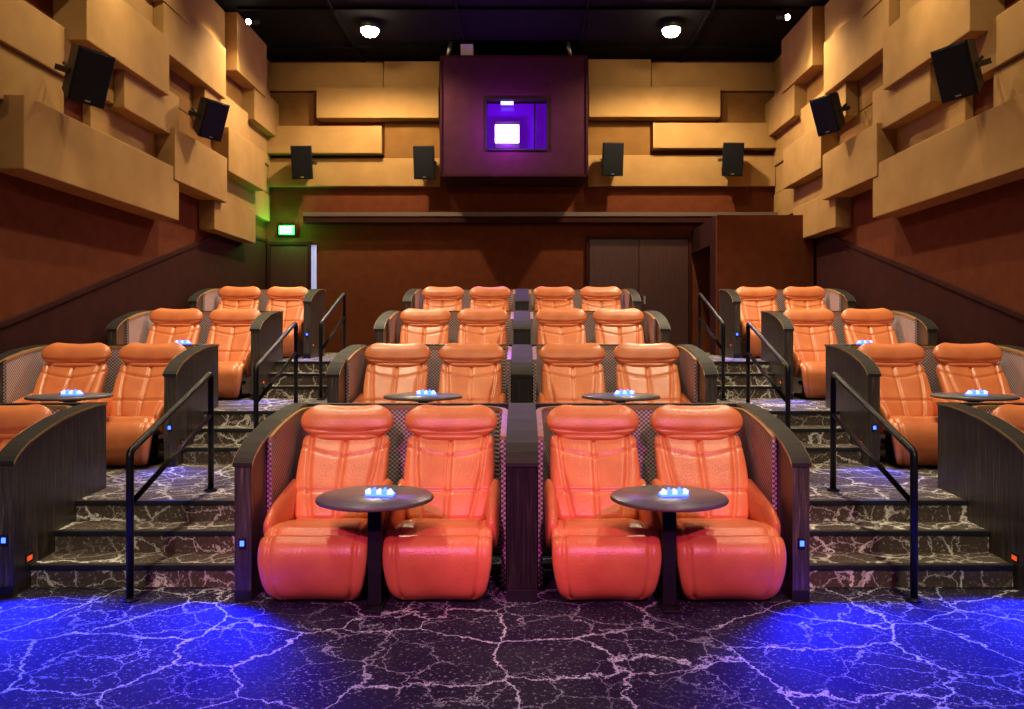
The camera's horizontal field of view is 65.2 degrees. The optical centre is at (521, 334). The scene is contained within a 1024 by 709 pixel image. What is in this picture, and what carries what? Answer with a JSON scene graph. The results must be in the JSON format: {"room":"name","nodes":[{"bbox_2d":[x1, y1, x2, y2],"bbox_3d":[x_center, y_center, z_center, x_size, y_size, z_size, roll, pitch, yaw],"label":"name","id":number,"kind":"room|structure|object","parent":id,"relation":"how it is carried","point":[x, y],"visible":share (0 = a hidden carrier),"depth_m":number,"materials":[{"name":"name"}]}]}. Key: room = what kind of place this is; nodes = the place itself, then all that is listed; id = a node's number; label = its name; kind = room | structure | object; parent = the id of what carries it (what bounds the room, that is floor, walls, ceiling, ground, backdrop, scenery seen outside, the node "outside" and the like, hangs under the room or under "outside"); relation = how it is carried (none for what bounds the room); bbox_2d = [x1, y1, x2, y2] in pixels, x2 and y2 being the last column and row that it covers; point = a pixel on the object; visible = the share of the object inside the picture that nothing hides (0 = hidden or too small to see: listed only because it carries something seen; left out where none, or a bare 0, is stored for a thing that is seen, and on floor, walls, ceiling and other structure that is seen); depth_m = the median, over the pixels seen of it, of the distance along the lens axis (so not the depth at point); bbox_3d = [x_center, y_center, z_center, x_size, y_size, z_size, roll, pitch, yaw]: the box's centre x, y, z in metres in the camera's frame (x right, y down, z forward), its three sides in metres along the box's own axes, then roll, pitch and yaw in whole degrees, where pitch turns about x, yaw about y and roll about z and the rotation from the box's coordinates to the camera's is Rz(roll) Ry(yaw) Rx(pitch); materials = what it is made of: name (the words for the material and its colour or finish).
{"room":"movie theater","nodes":[
{"label":"movie theater","id":0,"kind":"room"},
{"bbox_2d":[0,0,264,320],"bbox_3d":[-5.300,-1.940,6.350,0.200,7.200,19.700,0,0,0],"label":"wall","id":1,"kind":"structure","parent":0,"point":[54,244],"depth_m":9.13,"materials":[{"name":"red paint"}]},
{"bbox_2d":[0,236,266,353],"bbox_3d":[-5.185,-0.115,6.350,0.030,3.550,19.700,0,0,0],"label":"wainscot","id":2,"kind":"structure","parent":1,"relation":"attached to","point":[220,262],"depth_m":11.07,"materials":[{"name":"brown wood"}]},
{"bbox_2d":[0,234,267,327],"bbox_3d":[-5.175,-0.740,10.600,0.050,2.400,11.200,0,0,0],"label":"trim","id":3,"kind":"structure","parent":1,"relation":"attached to","point":[16,318],"depth_m":9.74,"materials":[{"name":"brown wood"}]},
{"bbox_2d":[0,0,278,242],"bbox_3d":[-5.010,-3.569,10.455,0.380,3.898,11.390,0,0,0],"label":"wall panels","id":4,"kind":"object","parent":1,"relation":"attached to","point":[135,154],"visible":0.95,"depth_m":10.44,"materials":[{"name":"beige fabric"}]},
{"bbox_2d":[54,44,115,108],"bbox_3d":[-4.723,-2.782,8.500,0.531,0.560,0.420,22,9,24],"label":"speaker","id":5,"kind":"object","parent":4,"relation":"attached to","point":[88,72],"visible":1,"depth_m":8.35},
{"bbox_2d":[188,97,229,141],"bbox_3d":[-4.723,-3.232,11.850,0.531,0.560,0.420,22,9,24],"label":"speaker","id":6,"kind":"object","parent":4,"relation":"attached to","point":[211,115],"visible":1,"depth_m":11.69},
{"bbox_2d":[0,551,1023,708],"bbox_3d":[0.000,1.710,6.350,10.400,0.100,19.700,0,0,0],"label":"floor","id":7,"kind":"structure","parent":0,"point":[61,647],"depth_m":4.17,"materials":[{"name":"carpet"}]},
{"bbox_2d":[0,404,51,450],"bbox_3d":[-3.767,1.086,5.451,0.741,1.148,1.170,0,0,-5],"label":"recliner chair","id":8,"kind":"object","parent":7,"relation":"on","point":[13,419],"visible":0.22,"depth_m":5.86,"materials":[{"name":"orange leather"}]},
{"bbox_2d":[0,402,107,597],"bbox_3d":[-4.166,1.099,5.650,1.814,1.122,1.380,0,0,-5],"label":"wall","id":9,"kind":"structure","parent":7,"relation":"on","point":[57,461],"depth_m":5.47,"materials":[{"name":"black wood"}]},
{"bbox_2d":[121,372,217,602],"bbox_3d":[-2.450,0.975,5.650,0.100,1.371,1.400,0,0,0],"label":"stair handrail","id":10,"kind":"object","parent":7,"relation":"on","point":[131,499],"visible":1,"depth_m":5.29,"materials":[{"name":"black metal"}]},
{"bbox_2d":[30,355,335,586],"bbox_3d":[-2.570,1.006,10.726,1.540,1.309,10.948,0,0,0],"label":"stairs","id":11,"kind":"structure","parent":7,"relation":"on","point":[184,532],"depth_m":5.81,"materials":[{"name":"carpet"}]},
{"bbox_2d":[253,322,297,429],"bbox_3d":[-2.450,0.540,8.020,0.100,1.371,1.400,0,0,0],"label":"stair handrail","id":12,"kind":"object","parent":11,"relation":"on","point":[256,397],"visible":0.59,"depth_m":7.85,"materials":[{"name":"black metal"}]},
{"bbox_2d":[317,293,345,399],"bbox_3d":[-2.450,0.105,10.390,0.100,1.371,1.400,0,0,0],"label":"stair handrail","id":13,"kind":"object","parent":11,"relation":"on","point":[343,295],"visible":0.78,"depth_m":9.94,"materials":[{"name":"black metal"}]},
{"bbox_2d":[257,404,393,599],"bbox_3d":[-1.277,1.086,5.416,0.741,1.148,1.170,0,0,0],"label":"recliner chair","id":14,"kind":"object","parent":7,"relation":"on","point":[307,550],"visible":0.83,"depth_m":5.32,"materials":[{"name":"orange leather"}]},
{"bbox_2d":[315,485,433,613],"bbox_3d":[-0.895,1.319,4.880,0.712,0.681,0.712,0,0,0],"label":"cocktail table","id":15,"kind":"object","parent":7,"relation":"on","point":[349,499],"visible":0.97,"depth_m":4.85,"materials":[{"name":"laminate"}]},
{"bbox_2d":[365,487,394,496],"bbox_3d":[-0.865,0.953,4.880,0.172,0.052,0.070,0,0,6],"label":"light","id":16,"kind":"object","parent":15,"relation":"on","point":[374,492],"visible":1,"depth_m":4.85,"materials":[{"name":"blue"}]},
{"bbox_2d":[382,404,500,599],"bbox_3d":[-0.517,1.086,5.416,0.741,1.148,1.170,0,0,0],"label":"recliner chair","id":17,"kind":"object","parent":7,"relation":"on","point":[444,545],"visible":0.96,"depth_m":5.45,"materials":[{"name":"orange leather"}]},
{"bbox_2d":[232,403,811,601],"bbox_3d":[0.000,1.099,5.650,3.604,1.122,1.380,0,0,0],"label":"wall","id":18,"kind":"structure","parent":7,"relation":"on","point":[266,461],"depth_m":5.28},
{"bbox_2d":[505,403,538,601],"bbox_3d":[0.000,1.099,5.654,0.206,1.122,1.372,0,0,0],"label":"divider","id":19,"kind":"object","parent":7,"relation":"on","point":[521,461],"visible":1,"depth_m":4.98,"materials":[{"name":"black laminate"}]},
{"bbox_2d":[106,353,937,486],"bbox_3d":[0.000,1.008,11.285,10.400,1.305,9.830,0,0,0],"label":"platform","id":20,"kind":"object","parent":7,"relation":"on","point":[114,474],"visible":0.05,"depth_m":7.34,"materials":[{"name":"carpet"}]},
{"bbox_2d":[12,342,110,402],"bbox_3d":[-4.524,0.651,7.754,0.741,1.148,1.170,0,0,-5],"label":"recliner chair","id":21,"kind":"object","parent":20,"relation":"on","point":[81,367],"visible":0.44,"depth_m":8.11,"materials":[{"name":"orange leather"}]},
{"bbox_2d":[24,392,113,401],"bbox_3d":[-4.098,0.884,7.253,0.712,0.681,0.712,0,0,-5],"label":"cocktail table","id":22,"kind":"object","parent":20,"relation":"on","point":[87,395],"visible":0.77,"depth_m":7.08,"materials":[{"name":"laminate"}]},
{"bbox_2d":[61,389,83,394],"bbox_3d":[-4.079,0.518,7.255,0.172,0.052,0.070,0,0,-5],"label":"light","id":23,"kind":"object","parent":22,"relation":"on","point":[67,392],"visible":1,"depth_m":7.23,"materials":[{"name":"blue"}]},
{"bbox_2d":[0,344,219,466],"bbox_3d":[-4.166,0.664,8.020,1.814,1.122,1.380,0,0,-5],"label":"wall","id":24,"kind":"structure","parent":20,"relation":"on","point":[20,368],"depth_m":7.85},
{"bbox_2d":[96,342,186,465],"bbox_3d":[-3.767,0.651,7.821,0.741,1.148,1.170,0,0,-5],"label":"recliner chair","id":25,"kind":"object","parent":20,"relation":"on","point":[137,402],"visible":0.64,"depth_m":7.93,"materials":[{"name":"orange leather"}]},
{"bbox_2d":[146,308,202,343],"bbox_3d":[-4.524,0.216,10.124,0.741,1.148,1.170,0,0,-5],"label":"recliner chair","id":26,"kind":"object","parent":20,"relation":"on","point":[171,325],"visible":0.44,"depth_m":10.49,"materials":[{"name":"orange leather"}]},
{"bbox_2d":[106,310,283,399],"bbox_3d":[-4.166,0.229,10.390,1.814,1.122,1.380,0,0,-5],"label":"wall","id":27,"kind":"structure","parent":20,"relation":"on","point":[266,328],"depth_m":10.18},
{"bbox_2d":[206,308,260,398],"bbox_3d":[-3.767,0.216,10.191,0.741,1.148,1.170,0,0,-5],"label":"recliner chair","id":28,"kind":"object","parent":20,"relation":"on","point":[230,328],"visible":0.68,"depth_m":10.37,"materials":[{"name":"orange leather"}]},
{"bbox_2d":[217,286,260,310],"bbox_3d":[-4.524,-0.219,12.494,0.741,1.148,1.170,0,0,-5],"label":"recliner chair","id":29,"kind":"object","parent":20,"relation":"on","point":[232,297],"visible":0.38,"depth_m":12.87,"materials":[{"name":"orange leather"}]},
{"bbox_2d":[188,288,325,357],"bbox_3d":[-4.166,-0.206,12.760,1.814,1.122,1.380,0,0,-5],"label":"wall","id":30,"kind":"structure","parent":20,"relation":"on","point":[208,299],"depth_m":12.52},
{"bbox_2d":[266,286,307,357],"bbox_3d":[-3.767,-0.219,12.561,0.741,1.148,1.170,0,0,-5],"label":"recliner chair","id":31,"kind":"object","parent":20,"relation":"on","point":[289,300],"visible":0.48,"depth_m":12.85,"materials":[{"name":"orange leather"}]},
{"bbox_2d":[353,342,431,402],"bbox_3d":[-1.277,0.651,7.786,0.741,1.148,1.170,0,0,0],"label":"recliner chair","id":32,"kind":"object","parent":20,"relation":"on","point":[393,368],"visible":0.42,"depth_m":8.13,"materials":[{"name":"orange leather"}]},
{"bbox_2d":[383,392,462,402],"bbox_3d":[-0.895,0.884,7.250,0.712,0.681,0.712,0,0,0],"label":"cocktail table","id":33,"kind":"object","parent":20,"relation":"on","point":[414,397],"visible":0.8,"depth_m":7.08,"materials":[{"name":"laminate"}]},
{"bbox_2d":[416,390,436,394],"bbox_3d":[-0.865,0.518,7.250,0.172,0.052,0.070,0,0,6],"label":"light","id":34,"kind":"object","parent":33,"relation":"on","point":[422,392],"visible":1,"depth_m":7.22,"materials":[{"name":"blue"}]},
{"bbox_2d":[399,308,450,343],"bbox_3d":[-1.277,0.216,10.156,0.741,1.148,1.170,0,0,0],"label":"recliner chair","id":35,"kind":"object","parent":20,"relation":"on","point":[424,326],"visible":0.33,"depth_m":10.53,"materials":[{"name":"orange leather"}]},
{"bbox_2d":[422,286,463,310],"bbox_3d":[-1.277,-0.219,12.526,0.741,1.148,1.170,0,0,0],"label":"recliner chair","id":36,"kind":"object","parent":20,"relation":"on","point":[448,298],"visible":0.35,"depth_m":12.91,"materials":[{"name":"orange leather"}]},
{"bbox_2d":[432,342,506,402],"bbox_3d":[-0.517,0.651,7.786,0.741,1.148,1.170,0,0,0],"label":"recliner chair","id":37,"kind":"object","parent":20,"relation":"on","point":[472,371],"visible":0.38,"depth_m":8.11,"materials":[{"name":"orange leather"}]},
{"bbox_2d":[457,308,508,343],"bbox_3d":[-0.517,0.216,10.156,0.741,1.148,1.170,0,0,0],"label":"recliner chair","id":38,"kind":"object","parent":20,"relation":"on","point":[478,326],"visible":0.37,"depth_m":10.53,"materials":[{"name":"orange leather"}]},
{"bbox_2d":[469,286,510,310],"bbox_3d":[-0.517,-0.219,12.526,0.741,1.148,1.170,0,0,0],"label":"recliner chair","id":39,"kind":"object","parent":20,"relation":"on","point":[483,297],"visible":0.33,"depth_m":12.91,"materials":[{"name":"orange leather"}]},
{"bbox_2d":[326,344,717,402],"bbox_3d":[0.000,0.664,8.020,3.604,1.122,1.380,0,0,0],"label":"wall","id":40,"kind":"structure","parent":20,"relation":"on","point":[698,374],"depth_m":7.94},
{"bbox_2d":[374,311,669,344],"bbox_3d":[0.000,0.229,10.390,3.604,1.122,1.380,0,0,0],"label":"wall","id":41,"kind":"structure","parent":20,"relation":"on","point":[656,328],"depth_m":10.37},
{"bbox_2d":[511,344,532,402],"bbox_3d":[0.000,0.664,8.024,0.206,1.122,1.372,0,0,0],"label":"divider","id":42,"kind":"object","parent":20,"relation":"on","point":[521,355],"visible":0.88,"depth_m":7.36,"materials":[{"name":"black laminate"}]},
{"bbox_2d":[403,289,640,310],"bbox_3d":[0.000,-0.206,12.760,3.604,1.122,1.380,0,0,0],"label":"wall","id":43,"kind":"structure","parent":20,"relation":"on","point":[413,298],"depth_m":12.81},
{"bbox_2d":[514,311,529,343],"bbox_3d":[0.000,0.229,10.394,0.206,1.122,1.372,0,0,0],"label":"divider","id":44,"kind":"object","parent":20,"relation":"on","point":[521,318],"visible":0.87,"depth_m":9.73,"materials":[{"name":"black laminate"}]},
{"bbox_2d":[515,289,528,310],"bbox_3d":[0.000,-0.206,12.764,0.206,1.122,1.372,0,0,0],"label":"divider","id":45,"kind":"object","parent":20,"relation":"on","point":[521,295],"visible":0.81,"depth_m":12.11,"materials":[{"name":"black laminate"}]},
{"bbox_2d":[533,286,574,310],"bbox_3d":[0.517,-0.219,12.526,0.741,1.148,1.170,0,0,0],"label":"recliner chair","id":46,"kind":"object","parent":20,"relation":"on","point":[546,297],"visible":0.27,"depth_m":12.91,"materials":[{"name":"orange leather"}]},
{"bbox_2d":[535,308,586,343],"bbox_3d":[0.517,0.216,10.156,0.741,1.148,1.170,0,0,0],"label":"recliner chair","id":47,"kind":"object","parent":20,"relation":"on","point":[564,326],"visible":0.39,"depth_m":10.53,"materials":[{"name":"orange leather"}]},
{"bbox_2d":[537,342,611,402],"bbox_3d":[0.517,0.651,7.786,0.741,1.148,1.170,0,0,0],"label":"recliner chair","id":48,"kind":"object","parent":20,"relation":"on","point":[569,371],"visible":0.4,"depth_m":8.11,"materials":[{"name":"orange leather"}]},
{"bbox_2d":[580,286,621,310],"bbox_3d":[1.277,-0.219,12.526,0.741,1.148,1.170,0,0,0],"label":"recliner chair","id":49,"kind":"object","parent":20,"relation":"on","point":[594,298],"visible":0.44,"depth_m":12.91,"materials":[{"name":"orange leather"}]},
{"bbox_2d":[593,308,644,343],"bbox_3d":[1.277,0.216,10.156,0.741,1.148,1.170,0,0,0],"label":"recliner chair","id":50,"kind":"object","parent":20,"relation":"on","point":[614,326],"visible":0.38,"depth_m":10.53,"materials":[{"name":"orange leather"}]},
{"bbox_2d":[581,392,660,402],"bbox_3d":[0.895,0.884,7.250,0.712,0.681,0.712,0,0,0],"label":"cocktail table","id":51,"kind":"object","parent":20,"relation":"on","point":[608,396],"visible":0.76,"depth_m":7.08,"materials":[{"name":"laminate"}]},
{"bbox_2d":[614,389,633,394],"bbox_3d":[0.925,0.518,7.250,0.172,0.052,0.070,0,0,-6],"label":"light","id":52,"kind":"object","parent":51,"relation":"on","point":[617,392],"visible":1,"depth_m":7.22,"materials":[{"name":"blue"}]},
{"bbox_2d":[612,342,690,402],"bbox_3d":[1.277,0.651,7.786,0.741,1.148,1.170,0,0,0],"label":"recliner chair","id":53,"kind":"object","parent":20,"relation":"on","point":[641,368],"visible":0.41,"depth_m":8.13,"materials":[{"name":"orange leather"}]},
{"bbox_2d":[691,215,813,354],"bbox_3d":[4.280,-0.877,15.135,1.700,2.465,2.130,0,0,0],"label":"partition wall","id":54,"kind":"structure","parent":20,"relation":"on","point":[773,251],"depth_m":14.07,"materials":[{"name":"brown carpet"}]},
{"bbox_2d":[736,286,777,357],"bbox_3d":[3.767,-0.219,12.561,0.741,1.148,1.170,0,0,5],"label":"recliner chair","id":55,"kind":"object","parent":20,"relation":"on","point":[754,300],"visible":0.48,"depth_m":12.85,"materials":[{"name":"orange leather"}]},
{"bbox_2d":[718,288,855,357],"bbox_3d":[4.166,-0.206,12.760,1.814,1.122,1.380,0,0,5],"label":"wall","id":56,"kind":"structure","parent":20,"relation":"on","point":[835,299],"depth_m":12.52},
{"bbox_2d":[783,286,826,310],"bbox_3d":[4.524,-0.219,12.494,0.741,1.148,1.170,0,0,5],"label":"recliner chair","id":57,"kind":"object","parent":20,"relation":"on","point":[796,297],"visible":0.4,"depth_m":12.87,"materials":[{"name":"orange leather"}]},
{"bbox_2d":[783,308,837,398],"bbox_3d":[3.767,0.216,10.191,0.741,1.148,1.170,0,0,5],"label":"recliner chair","id":58,"kind":"object","parent":20,"relation":"on","point":[813,328],"visible":0.71,"depth_m":10.37,"materials":[{"name":"orange leather"}]},
{"bbox_2d":[760,310,937,399],"bbox_3d":[4.166,0.229,10.390,1.814,1.122,1.380,0,0,5],"label":"wall","id":59,"kind":"structure","parent":20,"relation":"on","point":[777,328],"depth_m":10.18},
{"bbox_2d":[841,308,897,343],"bbox_3d":[4.524,0.216,10.124,0.741,1.148,1.170,0,0,5],"label":"recliner chair","id":60,"kind":"object","parent":20,"relation":"on","point":[873,325],"visible":0.32,"depth_m":10.49,"materials":[{"name":"orange leather"}]},
{"bbox_2d":[857,342,947,465],"bbox_3d":[3.767,0.651,7.821,0.741,1.148,1.170,0,0,5],"label":"recliner chair","id":61,"kind":"object","parent":20,"relation":"on","point":[906,402],"visible":0.61,"depth_m":7.93,"materials":[{"name":"orange leather"}]},
{"bbox_2d":[824,344,1023,466],"bbox_3d":[4.166,0.664,8.020,1.814,1.122,1.380,0,0,5],"label":"wall","id":62,"kind":"structure","parent":20,"relation":"on","point":[857,368],"depth_m":7.94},
{"bbox_2d":[930,392,1019,401],"bbox_3d":[4.098,0.884,7.253,0.712,0.681,0.712,0,0,5],"label":"cocktail table","id":63,"kind":"object","parent":20,"relation":"on","point":[945,395],"visible":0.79,"depth_m":7.08,"materials":[{"name":"laminate"}]},
{"bbox_2d":[965,389,987,394],"bbox_3d":[4.119,0.518,7.251,0.172,0.052,0.070,0,0,5],"label":"light","id":64,"kind":"object","parent":63,"relation":"on","point":[973,392],"visible":1,"depth_m":7.22,"materials":[{"name":"blue"}]},
{"bbox_2d":[933,342,1023,402],"bbox_3d":[4.524,0.651,7.754,0.741,1.148,1.170,0,0,5],"label":"recliner chair","id":65,"kind":"object","parent":20,"relation":"on","point":[962,367],"visible":0.48,"depth_m":8.11,"materials":[{"name":"orange leather"}]},
{"bbox_3d":[-4.099,0.449,9.623,0.712,0.681,0.712,0,0,-5],"label":"cocktail table","id":66,"kind":"object","parent":20,"relation":"on","visible":0},
{"bbox_2d":[175,340,190,343],"bbox_3d":[-4.079,0.083,9.625,0.172,0.052,0.070,0,0,-5],"label":"light","id":67,"kind":"object","parent":66,"relation":"on","point":[177,341],"visible":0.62,"depth_m":9.60,"materials":[{"name":"blue"}]},
{"bbox_3d":[4.099,0.449,9.623,0.712,0.681,0.712,0,0,5],"label":"cocktail table","id":68,"kind":"object","parent":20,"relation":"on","visible":0},
{"bbox_2d":[856,340,872,343],"bbox_3d":[4.119,0.083,9.621,0.172,0.052,0.070,0,0,5],"label":"light","id":69,"kind":"object","parent":68,"relation":"on","point":[861,341],"visible":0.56,"depth_m":9.60,"materials":[{"name":"blue"}]},
{"bbox_2d":[543,404,661,599],"bbox_3d":[0.517,1.086,5.416,0.741,1.148,1.170,0,0,0],"label":"recliner chair","id":70,"kind":"object","parent":7,"relation":"on","point":[599,545],"visible":0.95,"depth_m":5.45,"materials":[{"name":"orange leather"}]},
{"bbox_2d":[610,485,728,613],"bbox_3d":[0.895,1.319,4.880,0.712,0.681,0.712,0,0,0],"label":"cocktail table","id":71,"kind":"object","parent":7,"relation":"on","point":[645,497],"visible":0.97,"depth_m":4.85,"materials":[{"name":"laminate"}]},
{"bbox_2d":[659,487,688,496],"bbox_3d":[0.925,0.953,4.880,0.172,0.052,0.070,0,0,-6],"label":"light","id":72,"kind":"object","parent":71,"relation":"on","point":[679,492],"visible":1,"depth_m":4.85,"materials":[{"name":"blue"}]},
{"bbox_2d":[650,404,786,599],"bbox_3d":[1.277,1.086,5.416,0.741,1.148,1.170,0,0,0],"label":"recliner chair","id":73,"kind":"object","parent":7,"relation":"on","point":[735,550],"visible":0.91,"depth_m":5.34,"materials":[{"name":"orange leather"}]},
{"bbox_2d":[708,355,1013,586],"bbox_3d":[2.570,1.006,10.726,1.540,1.309,10.948,0,0,0],"label":"stairs","id":74,"kind":"structure","parent":7,"relation":"on","point":[860,532],"depth_m":5.81,"materials":[{"name":"carpet"}]},
{"bbox_2d":[698,293,726,399],"bbox_3d":[2.450,0.105,10.390,0.100,1.371,1.400,0,0,0],"label":"stair handrail","id":75,"kind":"object","parent":74,"relation":"on","point":[700,295],"visible":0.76,"depth_m":9.94,"materials":[{"name":"black metal"}]},
{"bbox_2d":[746,322,790,429],"bbox_3d":[2.450,0.540,8.020,0.100,1.371,1.400,0,0,0],"label":"stair handrail","id":76,"kind":"object","parent":74,"relation":"on","point":[787,397],"visible":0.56,"depth_m":7.85,"materials":[{"name":"black metal"}]},
{"bbox_2d":[826,372,922,602],"bbox_3d":[2.450,0.975,5.650,0.100,1.371,1.400,0,0,0],"label":"stair handrail","id":77,"kind":"object","parent":7,"relation":"on","point":[912,499],"visible":1,"depth_m":5.29,"materials":[{"name":"black metal"}]},
{"bbox_2d":[936,402,1023,592],"bbox_3d":[4.166,1.099,5.650,1.814,1.122,1.380,0,0,5],"label":"wall","id":78,"kind":"structure","parent":7,"relation":"on","point":[981,454],"depth_m":5.62,"materials":[{"name":"black wood"}]},
{"bbox_2d":[992,404,1023,431],"bbox_3d":[3.767,1.086,5.451,0.741,1.148,1.170,0,0,5],"label":"recliner chair","id":79,"kind":"object","parent":7,"relation":"on","point":[1013,414],"visible":0.12,"depth_m":5.88,"materials":[{"name":"orange leather"}]},
{"bbox_2d":[265,61,774,352],"bbox_3d":[0.000,-1.940,16.300,10.400,7.200,0.200,0,0,0],"label":"wall","id":80,"kind":"structure","parent":0,"point":[375,266],"depth_m":16.20,"materials":[{"name":"red paint"}]},
{"bbox_2d":[278,225,295,235],"bbox_3d":[-4.730,-2.110,16.134,0.340,0.220,0.132,0,0,0],"label":"exit sign","id":81,"kind":"object","parent":80,"relation":"attached to","point":[283,230],"visible":1,"depth_m":16.08,"materials":[{"name":"green plastic"}]},
{"bbox_2d":[267,242,316,288],"bbox_3d":[-4.650,-0.762,16.145,0.980,2.235,0.110,0,0,0],"label":"door","id":82,"kind":"structure","parent":80,"relation":"in","point":[289,264],"depth_m":16.15,"materials":[{"name":"brown wood"}]},
{"bbox_2d":[440,55,587,186],"bbox_3d":[-0.150,-4.105,15.590,2.780,2.270,1.220,0,0,0],"label":"booth","id":83,"kind":"object","parent":80,"relation":"attached to","point":[553,151],"visible":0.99,"depth_m":15.00,"materials":[{"name":"purple"}]},
{"bbox_2d":[461,41,473,54],"bbox_3d":[-1.035,-5.390,15.125,0.230,0.300,0.250,0,0,0],"label":"sensor box","id":84,"kind":"object","parent":83,"relation":"on","point":[466,49],"visible":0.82,"depth_m":15.00,"materials":[{"name":"grey plastic"}]},
{"bbox_2d":[495,101,519,148],"bbox_3d":[-0.270,-3.945,15.115,0.460,0.890,0.250,0,0,0],"label":"projector","id":85,"kind":"object","parent":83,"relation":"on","point":[507,133],"visible":0.89,"depth_m":14.99,"materials":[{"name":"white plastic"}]},
{"bbox_2d":[267,59,776,186],"bbox_3d":[-0.041,-4.253,16.030,10.263,2.528,0.340,0,0,0],"label":"wall panels","id":86,"kind":"object","parent":80,"relation":"attached to","point":[403,95],"visible":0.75,"depth_m":16.06,"materials":[{"name":"beige fabric"}]},
{"bbox_2d":[290,146,316,178],"bbox_3d":[-4.274,-3.401,15.820,0.420,0.640,0.551,0,10,3],"label":"speaker","id":87,"kind":"object","parent":86,"relation":"attached to","point":[302,164],"visible":1,"depth_m":15.55},
{"bbox_2d":[413,146,436,178],"bbox_3d":[-1.894,-3.401,15.820,0.420,0.640,0.551,0,10,3],"label":"speaker","id":88,"kind":"object","parent":86,"relation":"attached to","point":[424,162],"visible":1,"depth_m":15.55},
{"bbox_2d":[600,142,623,175],"bbox_3d":[1.754,-3.461,15.820,0.420,0.640,0.551,0,10,-3],"label":"speaker","id":89,"kind":"object","parent":86,"relation":"attached to","point":[612,153],"visible":1,"depth_m":15.55},
{"bbox_2d":[718,142,743,175],"bbox_3d":[4.094,-3.461,15.820,0.420,0.640,0.551,0,10,-3],"label":"speaker","id":90,"kind":"object","parent":86,"relation":"attached to","point":[732,159],"visible":1,"depth_m":15.55},
{"bbox_2d":[303,212,777,223],"bbox_3d":[0.400,-2.340,16.040,9.500,0.200,0.320,0,0,0],"label":"ledge","id":91,"kind":"object","parent":80,"relation":"attached to","point":[308,217],"visible":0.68,"depth_m":15.90,"materials":[{"name":"brown wood"}]},
{"bbox_2d":[586,236,691,344],"bbox_3d":[2.360,-0.823,16.145,2.120,2.355,0.110,0,0,0],"label":"door","id":92,"kind":"structure","parent":80,"relation":"in","point":[659,268],"depth_m":16.15,"materials":[{"name":"brown wood"}]},
{"bbox_2d":[214,0,829,60],"bbox_3d":[0.000,-5.615,6.350,10.400,0.150,19.700,0,0,0],"label":"ceiling","id":93,"kind":"structure","parent":0,"point":[275,27],"depth_m":14.41,"materials":[{"name":"black paint"}]},
{"bbox_2d":[246,11,259,24],"bbox_3d":[-4.603,-5.411,13.694,0.100,0.258,0.250,0,0,29],"label":"track spotlight","id":94,"kind":"object","parent":93,"relation":"attached to","point":[251,21],"visible":1,"depth_m":13.66,"materials":[{"name":"black plastic"}]},
{"bbox_2d":[359,19,379,37],"bbox_3d":[-2.700,-5.417,14.200,0.370,0.247,0.370,0,0,0],"label":"recessed light","id":95,"kind":"object","parent":93,"relation":"in","point":[370,28],"depth_m":14.08,"materials":[{"name":"white glass"}]},
{"bbox_2d":[446,41,571,54],"bbox_3d":[-0.240,-5.380,15.075,2.388,0.299,0.116,0,0,0],"label":"brackets","id":96,"kind":"object","parent":93,"relation":"attached to","point":[450,42],"visible":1,"depth_m":15.05,"materials":[{"name":"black metal"}]},
{"bbox_2d":[238,0,805,62],"bbox_3d":[0.000,-5.515,11.095,9.600,0.050,10.190,0,0,0],"label":"grid","id":97,"kind":"object","parent":93,"relation":"attached to","point":[330,8],"depth_m":13.75,"materials":[{"name":"black metal"}]},
{"bbox_2d":[661,19,681,37],"bbox_3d":[2.650,-5.417,14.200,0.370,0.247,0.370,0,0,0],"label":"recessed light","id":98,"kind":"object","parent":93,"relation":"in","point":[670,28],"depth_m":14.08,"materials":[{"name":"white glass"}]},
{"bbox_2d":[776,6,789,19],"bbox_3d":[4.403,-5.411,13.494,0.100,0.258,0.250,0,0,-29],"label":"track spotlight","id":99,"kind":"object","parent":93,"relation":"attached to","point":[779,16],"visible":1,"depth_m":13.46,"materials":[{"name":"black plastic"}]},
{"bbox_2d":[830,0,1023,312],"bbox_3d":[5.300,-1.940,6.350,0.200,7.200,19.700,0,0,0],"label":"wall","id":100,"kind":"structure","parent":0,"point":[974,243],"depth_m":9.36,"materials":[{"name":"red paint"}]},
{"bbox_2d":[765,0,1023,238],"bbox_3d":[5.010,-3.569,10.325,0.380,3.898,11.630,0,0,0],"label":"wall panels","id":101,"kind":"object","parent":100,"relation":"attached to","point":[898,139],"visible":0.89,"depth_m":10.61,"materials":[{"name":"beige fabric"}]},
{"bbox_2d":[809,92,850,136],"bbox_3d":[4.723,-3.362,12.050,0.531,0.560,0.420,-22,9,-24],"label":"speaker","id":102,"kind":"object","parent":101,"relation":"attached to","point":[827,110],"visible":1,"depth_m":11.89},
{"bbox_2d":[930,39,991,103],"bbox_3d":[4.743,-2.842,8.500,0.531,0.560,0.420,-22,9,-24],"label":"speaker","id":103,"kind":"object","parent":101,"relation":"attached to","point":[957,66],"visible":1,"depth_m":8.35},
{"bbox_2d":[814,236,1023,347],"bbox_3d":[5.185,-0.115,6.350,0.030,3.550,19.700,0,0,0],"label":"wainscot","id":104,"kind":"structure","parent":100,"relation":"attached to","point":[874,283],"depth_m":10.65,"materials":[{"name":"brown wood"}]},
{"bbox_2d":[823,234,1023,319],"bbox_3d":[5.175,-0.740,10.600,0.050,2.400,11.200,0,0,0],"label":"trim","id":105,"kind":"structure","parent":100,"relation":"attached to","point":[962,291],"depth_m":9.94,"materials":[{"name":"brown wood"}]}
]}

